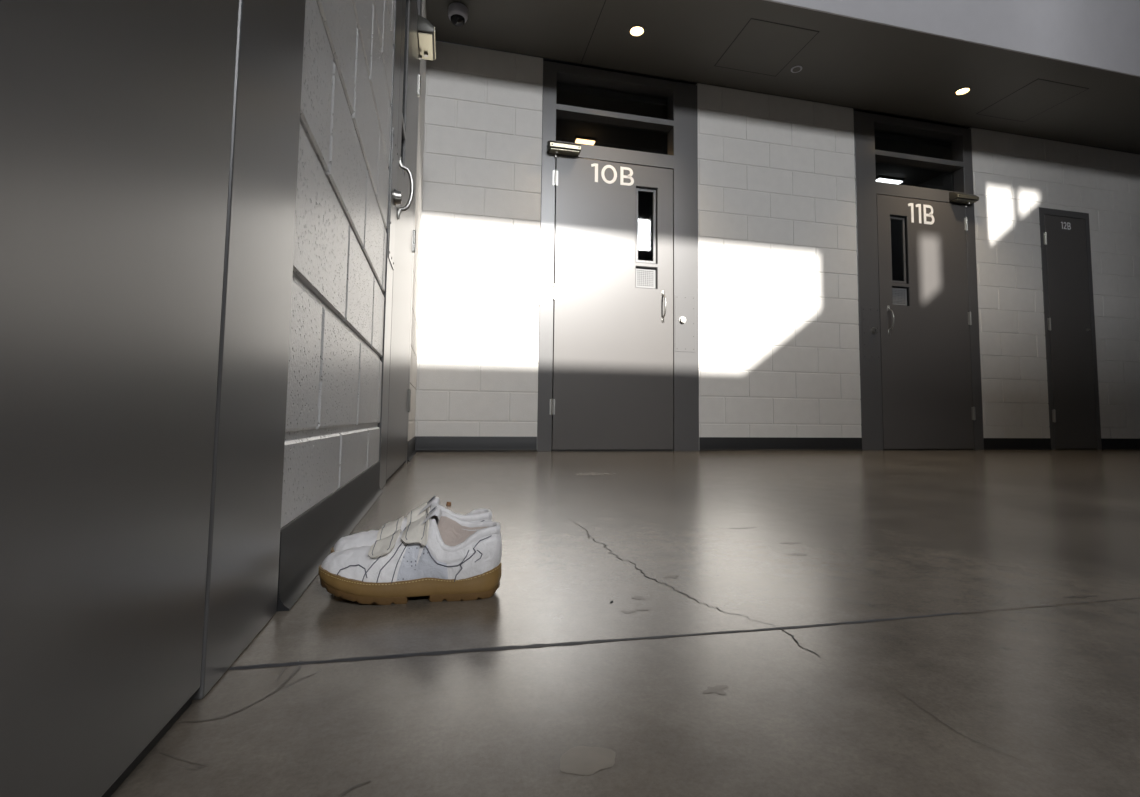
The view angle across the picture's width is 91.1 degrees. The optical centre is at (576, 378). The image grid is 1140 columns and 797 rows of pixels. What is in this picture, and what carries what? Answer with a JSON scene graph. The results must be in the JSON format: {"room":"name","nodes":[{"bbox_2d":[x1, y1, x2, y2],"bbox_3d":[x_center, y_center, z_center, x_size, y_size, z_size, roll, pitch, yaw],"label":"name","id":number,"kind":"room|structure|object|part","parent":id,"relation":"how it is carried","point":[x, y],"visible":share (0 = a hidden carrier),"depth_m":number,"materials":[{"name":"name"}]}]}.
{"room":"prison interior","nodes":[
{"label":"prison interior","id":0,"kind":"room"},
{"bbox_2d":[281,0,426,527],"bbox_3d":[-0.495,-1.122,1.118,0.164,2.845,5.451,2,-4,-13],"label":"wall","id":1,"kind":"structure","parent":0,"point":[332,431],"depth_m":1.01,"materials":[{"name":"white brick"}]},
{"bbox_2d":[0,0,305,796],"bbox_3d":[-0.201,-1.179,0.104,0.216,2.822,1.328,2,-4,-13],"label":"door","id":2,"kind":"structure","parent":1,"relation":"in","point":[149,149],"depth_m":0.34,"materials":[{"name":"grey paint"}]},
{"bbox_3d":[-0.242,-1.181,0.095,0.129,2.822,1.328,2,-4,-13],"label":"frame","id":3,"kind":"part","parent":2,"relation":"part of","materials":[{"name":"grey paint"}]},
{"bbox_2d":[276,461,382,611],"bbox_3d":[-0.472,0.262,1.186,0.016,0.094,1.084,2,-4,-13],"label":"baseboard","id":4,"kind":"structure","parent":1,"relation":"attached to","point":[308,539],"depth_m":0.85,"materials":[{"name":"black plastic"}]},
{"bbox_2d":[378,0,435,488],"bbox_3d":[-0.743,-1.023,2.390,0.216,2.822,1.202,2,-4,-13],"label":"door","id":5,"kind":"structure","parent":1,"relation":"in","point":[414,35],"depth_m":2.21,"materials":[{"name":"grey paint"}]},
{"bbox_3d":[-0.616,-0.596,1.875,0.006,0.430,0.162,2,-4,-13],"label":"lock plate","id":6,"kind":"part","parent":5,"relation":"part of","materials":[{"name":"grey paint"}]},
{"bbox_3d":[-0.630,-0.701,2.061,0.064,0.244,0.022,2,-4,-13],"label":"pull handle","id":7,"kind":"part","parent":5,"relation":"part of","materials":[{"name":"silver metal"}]},
{"bbox_3d":[-0.777,-1.715,2.889,0.067,0.006,0.206,2,-4,-13],"label":"plate","id":8,"kind":"part","parent":5,"relation":"part of","materials":[{"name":"beige metal"}]},
{"bbox_3d":[-0.733,-1.737,2.901,0.005,0.027,0.224,2,-4,-13],"label":"plate","id":9,"kind":"part","parent":5,"relation":"part of","materials":[{"name":"beige metal"}]},
{"bbox_2d":[407,437,416,460],"bbox_3d":[-0.961,0.402,3.285,0.016,0.102,0.819,2,-4,-13],"label":"baseboard","id":10,"kind":"structure","parent":1,"relation":"attached to","point":[411,443],"depth_m":3.21,"materials":[{"name":"black plastic"}]},
{"bbox_2d":[110,450,1139,796],"bbox_3d":[5.250,0.432,0.638,11.500,0.200,15.251,2,-4,-13],"label":"floor","id":11,"kind":"structure","parent":0,"point":[865,623],"depth_m":0.56,"materials":[{"name":"concrete"}]},
{"bbox_2d":[318,506,501,604],"bbox_3d":[-0.213,0.223,0.726,0.230,0.112,0.081,1,-4,-7],"label":"sneaker","id":12,"kind":"object","parent":11,"relation":"on","point":[439,555],"visible":1,"depth_m":0.70,"materials":[{"name":"leather"}]},
{"bbox_3d":[-0.194,0.227,0.701,0.068,0.053,0.018,1,-4,-7],"label":"quarter panel","id":13,"kind":"part","parent":12,"relation":"part of","materials":[{"name":"grey leather"}]},
{"bbox_2d":[453,535,501,579],"bbox_3d":[-0.127,0.230,0.720,0.060,0.052,0.034,1,-4,-7],"label":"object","id":14,"kind":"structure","parent":12,"relation":"on","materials":[{"name":"white leather"}]},
{"bbox_2d":[331,496,491,552],"bbox_3d":[-0.240,0.230,0.828,0.230,0.112,0.081,1,-4,-10],"label":"sneaker","id":15,"kind":"object","parent":11,"relation":"on","point":[368,538],"visible":0.3,"depth_m":0.81,"materials":[{"name":"leather"}]},
{"bbox_2d":[560,746,614,774],"bbox_3d":[0.008,0.257,0.378,0.041,0.001,0.033,2,-4,-13],"label":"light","id":16,"kind":"object","parent":11,"relation":"on","point":[580,760],"depth_m":0.38,"materials":[{"name":"grey concrete"}]},
{"bbox_2d":[576,473,615,474],"bbox_3d":[0.081,0.396,2.336,0.184,0.001,0.114,2,-4,-13],"label":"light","id":17,"kind":"object","parent":11,"relation":"on","point":[576,473],"depth_m":2.34,"materials":[{"name":"grey concrete"}]},
{"bbox_2d":[415,41,1139,438],"bbox_3d":[4.267,-0.786,5.124,11.000,2.845,0.150,2,-4,-13],"label":"wall","id":18,"kind":"structure","parent":0,"point":[779,354],"depth_m":4.38,"materials":[{"name":"white brick"}]},
{"bbox_2d":[415,436,536,451],"bbox_3d":[-0.666,0.440,3.771,0.809,0.102,0.016,2,-4,-13],"label":"baseboard","id":19,"kind":"structure","parent":18,"relation":"attached to","point":[422,443],"depth_m":3.77,"materials":[{"name":"black plastic"}]},
{"bbox_2d":[537,61,698,451],"bbox_3d":[0.330,-0.888,4.127,1.214,2.822,0.216,2,-4,-13],"label":"door","id":20,"kind":"structure","parent":18,"relation":"in","point":[618,356],"depth_m":4.11,"materials":[{"name":"grey paint"}]},
{"bbox_3d":[-0.088,-1.628,4.017,0.206,0.006,0.067,2,-4,-13],"label":"plate","id":21,"kind":"part","parent":20,"relation":"part of","materials":[{"name":"silver metal"}]},
{"bbox_3d":[-0.077,-1.654,3.975,0.224,0.027,0.005,2,-4,-13],"label":"plate","id":22,"kind":"part","parent":20,"relation":"part of","materials":[{"name":"silver metal"}]},
{"bbox_3d":[0.275,-2.102,4.285,0.914,0.240,0.006,2,-4,-13],"label":"transom glass","id":23,"kind":"part","parent":20,"relation":"part of","materials":[{"name":"black glass"}]},
{"bbox_3d":[0.272,-1.822,4.265,0.914,0.233,0.006,2,-4,-13],"label":"transom glass","id":24,"kind":"part","parent":20,"relation":"part of","materials":[{"name":"black"}]},
{"bbox_3d":[0.516,-1.145,4.201,0.128,0.536,0.004,2,-4,-13],"label":"vision glass","id":25,"kind":"part","parent":20,"relation":"part of","materials":[{"name":"black"}]},
{"bbox_3d":[0.516,-1.145,4.201,0.162,0.570,0.022,2,-4,-13],"label":"vision frame","id":26,"kind":"part","parent":20,"relation":"part of","materials":[{"name":"grey paint"}]},
{"bbox_3d":[0.513,-0.749,4.168,0.163,0.153,0.004,2,-4,-13],"label":"vent plate","id":27,"kind":"part","parent":20,"relation":"part of","materials":[{"name":"grey metal"}]},
{"bbox_3d":[0.647,-0.540,4.133,0.022,0.244,0.064,2,-4,-13],"label":"pull handle","id":28,"kind":"part","parent":20,"relation":"part of","materials":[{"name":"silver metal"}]},
{"bbox_3d":[0.814,-0.416,4.189,0.164,0.430,0.006,2,-4,-13],"label":"lock plate","id":29,"kind":"part","parent":20,"relation":"part of","materials":[{"name":"grey paint"}]},
{"bbox_2d":[699,437,862,450],"bbox_3d":[1.599,0.502,4.310,1.410,0.102,0.016,2,-4,-13],"label":"baseboard","id":30,"kind":"structure","parent":18,"relation":"attached to","point":[705,443],"depth_m":4.30,"materials":[{"name":"black plastic"}]},
{"bbox_2d":[853,111,983,449],"bbox_3d":[2.886,-0.817,4.735,1.211,2.822,0.216,2,-4,-13],"label":"door","id":31,"kind":"structure","parent":18,"relation":"in","point":[921,389],"depth_m":4.71,"materials":[{"name":"grey paint"}]},
{"bbox_3d":[2.403,-0.372,4.568,0.164,0.430,0.006,2,-4,-13],"label":"lock plate","id":32,"kind":"part","parent":31,"relation":"part of","materials":[{"name":"grey paint"}]},
{"bbox_3d":[2.583,-0.487,4.594,0.022,0.244,0.064,2,-4,-13],"label":"pull handle","id":33,"kind":"part","parent":31,"relation":"part of","materials":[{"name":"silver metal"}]},
{"bbox_3d":[2.700,-1.085,4.721,0.128,0.536,0.004,2,-4,-13],"label":"vision glass","id":34,"kind":"part","parent":31,"relation":"part of","materials":[{"name":"black glass"}]},
{"bbox_3d":[2.700,-1.085,4.721,0.162,0.570,0.022,2,-4,-13],"label":"vision frame","id":35,"kind":"part","parent":31,"relation":"part of","materials":[{"name":"grey paint"}]},
{"bbox_3d":[2.697,-0.688,4.688,0.163,0.153,0.004,2,-4,-13],"label":"vent plate","id":36,"kind":"part","parent":31,"relation":"part of","materials":[{"name":"grey metal"}]},
{"bbox_3d":[2.928,-2.028,4.917,0.914,0.240,0.006,2,-4,-13],"label":"transom glass","id":37,"kind":"part","parent":31,"relation":"part of","materials":[{"name":"black glass"}]},
{"bbox_3d":[2.925,-1.748,4.897,0.914,0.233,0.006,2,-4,-13],"label":"transom glass","id":38,"kind":"part","parent":31,"relation":"part of","materials":[{"name":"black"}]},
{"bbox_3d":[3.347,-1.532,4.834,0.206,0.006,0.067,2,-4,-13],"label":"plate","id":39,"kind":"part","parent":31,"relation":"part of","materials":[{"name":"silver metal"}]},
{"bbox_3d":[3.358,-1.558,4.793,0.224,0.027,0.005,2,-4,-13],"label":"plate","id":40,"kind":"part","parent":31,"relation":"part of","materials":[{"name":"silver metal"}]},
{"bbox_2d":[984,438,1051,449],"bbox_3d":[3.823,0.564,4.839,0.729,0.102,0.016,2,-4,-13],"label":"baseboard","id":41,"kind":"structure","parent":18,"relation":"attached to","point":[989,443],"depth_m":4.84,"materials":[{"name":"black plastic"}]},
{"bbox_2d":[1039,207,1101,449],"bbox_3d":[4.466,-0.456,5.121,0.591,2.190,0.155,2,-4,-13],"label":"door","id":42,"kind":"structure","parent":18,"relation":"in","point":[1069,318],"depth_m":5.07,"materials":[{"name":"grey paint"}]},
{"bbox_2d":[1101,438,1139,449],"bbox_3d":[7.184,0.657,5.639,4.990,0.102,0.016,2,-4,-13],"label":"baseboard","id":43,"kind":"structure","parent":18,"relation":"attached to","point":[1107,443],"depth_m":5.11,"materials":[{"name":"black plastic"}]},
{"bbox_2d":[426,0,1139,153],"bbox_3d":[4.405,-2.319,4.723,11.000,0.161,0.896,2,-4,-13],"label":"ceiling","id":44,"kind":"structure","parent":0,"point":[850,62],"depth_m":4.05,"materials":[{"name":"paint"}]},
{"bbox_2d":[448,2,467,26],"bbox_3d":[-0.759,-2.319,3.584,0.124,0.114,0.124,2,-4,-13],"label":"security camera","id":45,"kind":"object","parent":44,"relation":"attached to","point":[457,12],"visible":1,"depth_m":3.54,"materials":[{"name":"grey plastic"}]},
{"bbox_2d":[627,25,646,37],"bbox_3d":[0.409,-2.388,3.786,0.134,0.082,0.134,2,-4,-13],"label":"recessed light","id":46,"kind":"object","parent":44,"relation":"in","point":[635,31],"visible":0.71,"depth_m":3.79,"materials":[{"name":"paint"}]},
{"bbox_3d":[0.409,-2.381,3.786,0.072,0.056,0.072,2,-4,-13],"label":"bulb","id":47,"kind":"part","parent":46,"relation":"part of","materials":[{"name":"white glass"}]},
{"bbox_2d":[714,18,819,75],"bbox_3d":[1.327,-2.326,3.953,0.512,0.002,0.512,2,-4,-13],"label":"access panel","id":48,"kind":"object","parent":44,"relation":"attached to","point":[761,47],"visible":1,"depth_m":3.93,"materials":[{"name":"grey metal"}]},
{"bbox_2d":[791,66,801,72],"bbox_3d":[1.639,-2.305,4.169,0.080,0.006,0.080,2,-4,-13],"label":"sprinkler","id":49,"kind":"object","parent":44,"relation":"attached to","point":[795,69],"visible":1,"depth_m":4.16,"materials":[{"name":"grey metal"}]},
{"bbox_2d":[765,0,1139,76],"bbox_3d":[4.517,-2.892,4.321,11.000,1.253,0.012,2,-4,-13],"label":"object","id":50,"kind":"structure","parent":44,"relation":"attached to","point":[1099,34],"depth_m":3.98,"materials":[{"name":"paint"}]},
{"bbox_2d":[953,87,972,96],"bbox_3d":[3.057,-2.313,4.432,0.134,0.082,0.134,2,-4,-13],"label":"recessed light","id":51,"kind":"object","parent":44,"relation":"in","point":[962,91],"visible":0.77,"depth_m":4.44,"materials":[{"name":"paint"}]},
{"bbox_3d":[3.057,-2.307,4.432,0.072,0.056,0.072,2,-4,-13],"label":"bulb","id":52,"kind":"part","parent":51,"relation":"part of","materials":[{"name":"white glass"}]},
{"bbox_2d":[977,79,1088,121],"bbox_3d":[3.697,-2.257,4.559,0.512,0.002,0.512,2,-4,-13],"label":"access panel","id":53,"kind":"object","parent":44,"relation":"attached to","point":[1040,95],"visible":1,"depth_m":4.54,"materials":[{"name":"grey"}]},
{"bbox_3d":[3.632,-3.765,8.139,11.400,9.200,0.100,2,-4,-13],"label":"wall","id":54,"kind":"structure","parent":0,"visible":0},
{"bbox_2d":[436,40,1139,154],"bbox_3d":[4.058,-2.374,6.189,11.000,0.130,3.896,2,-4,-13],"label":"trim","id":55,"kind":"structure","parent":54,"relation":"attached to","point":[544,59],"depth_m":4.62,"materials":[{"name":"grey paint"}]}
]}

